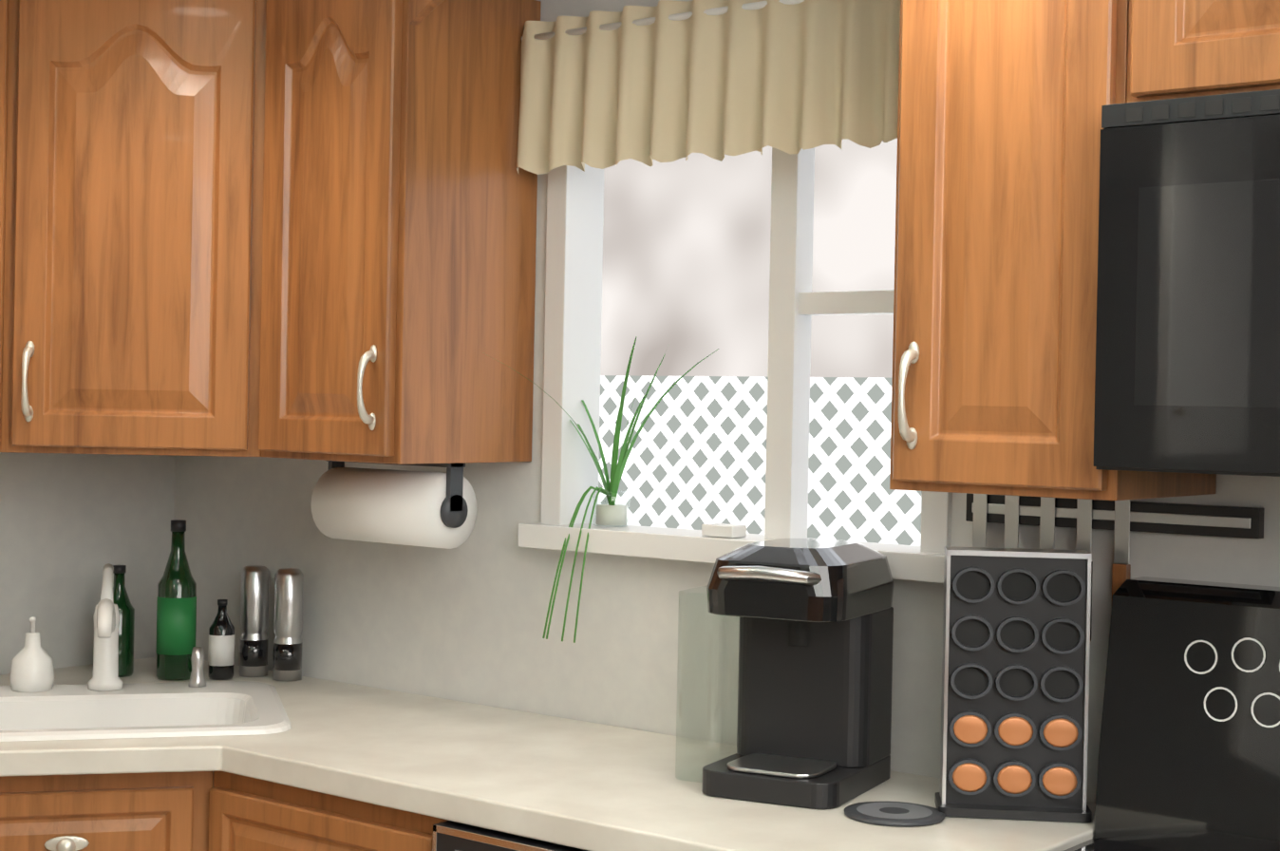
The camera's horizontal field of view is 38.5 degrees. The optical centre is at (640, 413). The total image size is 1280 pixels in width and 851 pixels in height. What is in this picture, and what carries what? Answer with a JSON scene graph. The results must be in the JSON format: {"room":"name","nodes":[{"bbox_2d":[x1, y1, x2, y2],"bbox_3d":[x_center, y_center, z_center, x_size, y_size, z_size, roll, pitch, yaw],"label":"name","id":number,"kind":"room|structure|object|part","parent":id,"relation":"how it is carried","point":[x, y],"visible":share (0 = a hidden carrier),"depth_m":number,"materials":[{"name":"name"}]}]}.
{"room":"kitchen","nodes":[
{"label":"kitchen","id":0,"kind":"room"},
{"bbox_2d":[0,451,175,675],"bbox_3d":[-2.200,0.096,2.320,0.100,2.605,4.063,1,0,38],"label":"wall","id":1,"kind":"structure","parent":0,"point":[71,525],"depth_m":3.62,"materials":[{"name":"grey paint"}]},
{"bbox_2d":[0,0,8,430],"bbox_3d":[-1.522,-0.341,2.782,0.372,0.800,1.082,1,0,38],"label":"upper cabinet","id":2,"kind":"object","parent":1,"relation":"attached to","point":[4,7],"visible":1,"depth_m":3.10,"materials":[{"name":"brown wood"}]},
{"bbox_2d":[174,0,1279,803],"bbox_3d":[1.397,0.169,2.003,5.940,2.605,0.100,1,0,38],"label":"wall","id":3,"kind":"structure","parent":0,"point":[465,621],"depth_m":3.19,"materials":[{"name":"grey paint"}]},
{"bbox_2d":[0,0,266,456],"bbox_3d":[-0.891,-0.331,3.357,0.648,0.800,0.616,1,0,38],"label":"upper cabinet","id":4,"kind":"object","parent":3,"relation":"attached to","point":[133,220],"visible":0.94,"depth_m":3.12,"materials":[{"name":"brown wood"}]},
{"bbox_2d":[258,0,541,464],"bbox_3d":[-0.418,-0.320,3.160,0.340,0.799,0.339,1,0,38],"label":"upper cabinet","id":5,"kind":"object","parent":3,"relation":"attached to","point":[399,239],"depth_m":3.03,"materials":[{"name":"brown wood"}]},
{"bbox_2d":[310,460,477,548],"bbox_3d":[-0.427,0.153,3.172,0.302,0.145,0.128,1,0,38],"label":"paper towel holder","id":6,"kind":"object","parent":5,"relation":"attached to","point":[425,509],"visible":0.94,"depth_m":3.11,"materials":[{"name":"white paper"}]},
{"bbox_2d":[517,147,1264,640],"bbox_3d":[0.338,-0.129,2.807,1.270,0.890,0.137,1,0,38],"label":"window","id":7,"kind":"structure","parent":3,"relation":"in","point":[573,296],"depth_m":2.90,"materials":[{"name":"white"}]},
{"bbox_2d":[496,336,718,642],"bbox_3d":[-0.028,0.127,3.065,0.407,0.502,0.290,1,0,38],"label":"plant","id":8,"kind":"object","parent":7,"relation":"on","point":[611,513],"visible":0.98,"depth_m":3.10,"materials":[{"name":"green plant"}]},
{"bbox_2d":[516,0,900,174],"bbox_3d":[0.136,-0.527,2.858,0.865,0.261,0.048,1,0,38],"label":"fabric valance","id":9,"kind":"object","parent":7,"relation":"attached to","point":[666,81],"visible":0.9,"depth_m":2.88,"materials":[{"name":"beige fabric"}]},
{"bbox_3d":[0.638,0.218,2.516,0.425,0.213,0.032,1,0,38],"label":"knife rail","id":10,"kind":"part","parent":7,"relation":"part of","materials":[{"name":"metal"}]},
{"bbox_2d":[889,0,1216,500],"bbox_3d":[0.546,-0.297,2.398,0.312,0.799,0.339,1,0,38],"label":"upper cabinet","id":11,"kind":"object","parent":3,"relation":"attached to","point":[999,111],"depth_m":2.27,"materials":[{"name":"brown wood"}]},
{"bbox_2d":[1124,0,1279,103],"bbox_3d":[0.989,-0.520,2.051,0.803,0.333,0.339,1,0,38],"label":"upper cabinet","id":12,"kind":"object","parent":3,"relation":"attached to","point":[1174,48],"depth_m":2.11,"materials":[{"name":"brown wood"}]},
{"bbox_2d":[1093,89,1279,476],"bbox_3d":[0.949,-0.138,2.014,0.795,0.423,0.440,1,0,38],"label":"microwave","id":13,"kind":"object","parent":12,"relation":"attached to","point":[1187,378],"visible":1,"depth_m":2.05,"materials":[{"name":"black glass"}]},
{"bbox_3d":[0.143,1.485,0.455,6.140,0.060,4.063,1,0,38],"label":"floor","id":14,"kind":"structure","parent":0,"visible":0},
{"bbox_2d":[0,771,213,850],"bbox_3d":[-0.939,0.982,3.209,0.807,0.875,0.885,1,0,38],"label":"base cabinet","id":15,"kind":"object","parent":14,"relation":"on","point":[160,811],"visible":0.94,"depth_m":2.83,"materials":[{"name":"brown wood"}]},
{"bbox_2d":[0,684,220,787],"bbox_3d":[-1.340,0.568,2.640,0.867,0.162,1.140,1,0,38],"label":"countertop","id":16,"kind":"structure","parent":15,"relation":"on","point":[40,735],"depth_m":2.84,"materials":[{"name":"laminate"}]},
{"bbox_2d":[0,563,1095,850],"bbox_3d":[-0.320,0.479,2.926,2.110,0.377,0.571,1,0,38],"label":"countertop","id":17,"kind":"structure","parent":15,"relation":"on","point":[577,783],"depth_m":2.73,"materials":[{"name":"laminate"}]},
{"bbox_2d":[112,564,134,677],"bbox_3d":[-0.997,0.395,3.505,0.060,0.210,0.060,1,0,38],"label":"bottle","id":18,"kind":"object","parent":17,"relation":"on","point":[126,624],"visible":0.65,"depth_m":3.49,"materials":[{"name":"green glass"}]},
{"bbox_2d":[155,519,196,680],"bbox_3d":[-0.880,0.353,3.483,0.073,0.300,0.073,1,0,38],"label":"bottle","id":19,"kind":"object","parent":17,"relation":"on","point":[177,614],"visible":0.98,"depth_m":3.46,"materials":[{"name":"green glass"}]},
{"bbox_2d":[207,599,234,679],"bbox_3d":[-0.797,0.429,3.494,0.049,0.150,0.049,1,0,38],"label":"bottle","id":20,"kind":"object","parent":17,"relation":"on","point":[221,650],"visible":1,"depth_m":3.48,"materials":[{"name":"black glass"}]},
{"bbox_2d":[239,564,269,677],"bbox_3d":[-0.745,0.399,3.542,0.055,0.212,0.055,1,0,38],"label":"mill","id":21,"kind":"object","parent":17,"relation":"on","point":[254,644],"visible":1,"depth_m":3.52,"materials":[{"name":"silver metal"}]},
{"bbox_2d":[272,567,303,680],"bbox_3d":[-0.671,0.401,3.499,0.055,0.212,0.055,1,0,38],"label":"mill","id":22,"kind":"object","parent":17,"relation":"on","point":[288,630],"visible":1,"depth_m":3.48,"materials":[{"name":"silver metal"}]},
{"bbox_2d":[675,538,894,809],"bbox_3d":[0.196,0.356,2.626,0.311,0.345,0.313,1,0,38],"label":"coffee maker","id":23,"kind":"object","parent":17,"relation":"on","point":[815,666],"visible":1,"depth_m":2.57,"materials":[{"name":"black plastic"}]},
{"bbox_2d":[844,801,945,826],"bbox_3d":[0.337,0.529,2.431,0.134,0.006,0.134,1,0,38],"label":"coaster","id":24,"kind":"object","parent":17,"relation":"on","point":[894,813],"visible":0.98,"depth_m":2.41,"materials":[{"name":"grey plastic"}]},
{"bbox_2d":[934,545,1091,822],"bbox_3d":[0.504,0.360,2.467,0.201,0.352,0.100,1,0,6],"label":"coffee pod rack","id":25,"kind":"object","parent":17,"relation":"on","point":[1015,681],"visible":1,"depth_m":2.44,"materials":[{"name":"black plastic"}]},
{"bbox_2d":[208,771,448,850],"bbox_3d":[-0.329,0.995,2.917,0.510,0.875,0.587,1,0,38],"label":"base cabinet","id":26,"kind":"object","parent":14,"relation":"on","point":[249,814],"visible":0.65,"depth_m":2.74,"materials":[{"name":"brown wood"}]},
{"bbox_2d":[432,820,587,850],"bbox_3d":[0.137,1.010,2.540,0.678,0.868,0.546,1,0,38],"label":"dishwasher","id":27,"kind":"object","parent":14,"relation":"on","point":[451,836],"visible":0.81,"depth_m":2.49,"materials":[{"name":"black metal"}]},
{"bbox_2d":[1063,576,1279,850],"bbox_3d":[0.812,0.843,1.969,0.862,1.235,0.624,1,0,38],"label":"range","id":28,"kind":"object","parent":14,"relation":"on","point":[1189,755],"visible":1,"depth_m":2.31,"materials":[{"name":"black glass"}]},
{"bbox_3d":[0.967,0.337,2.101,0.713,0.106,0.019,1,0,38],"label":"panel","id":29,"kind":"part","parent":28,"relation":"part of","materials":[{"name":"white"}]},
{"label":"outside","id":30,"kind":"structure","parent":0,"visible":0},
{"bbox_2d":[598,138,921,545],"bbox_3d":[-0.966,-1.602,6.993,10.500,8.000,0.001,1,0,38],"label":"window pane","id":31,"kind":"structure","parent":30,"point":[686,272],"depth_m":5.98,"materials":[{"name":"clear glass"}]}
]}

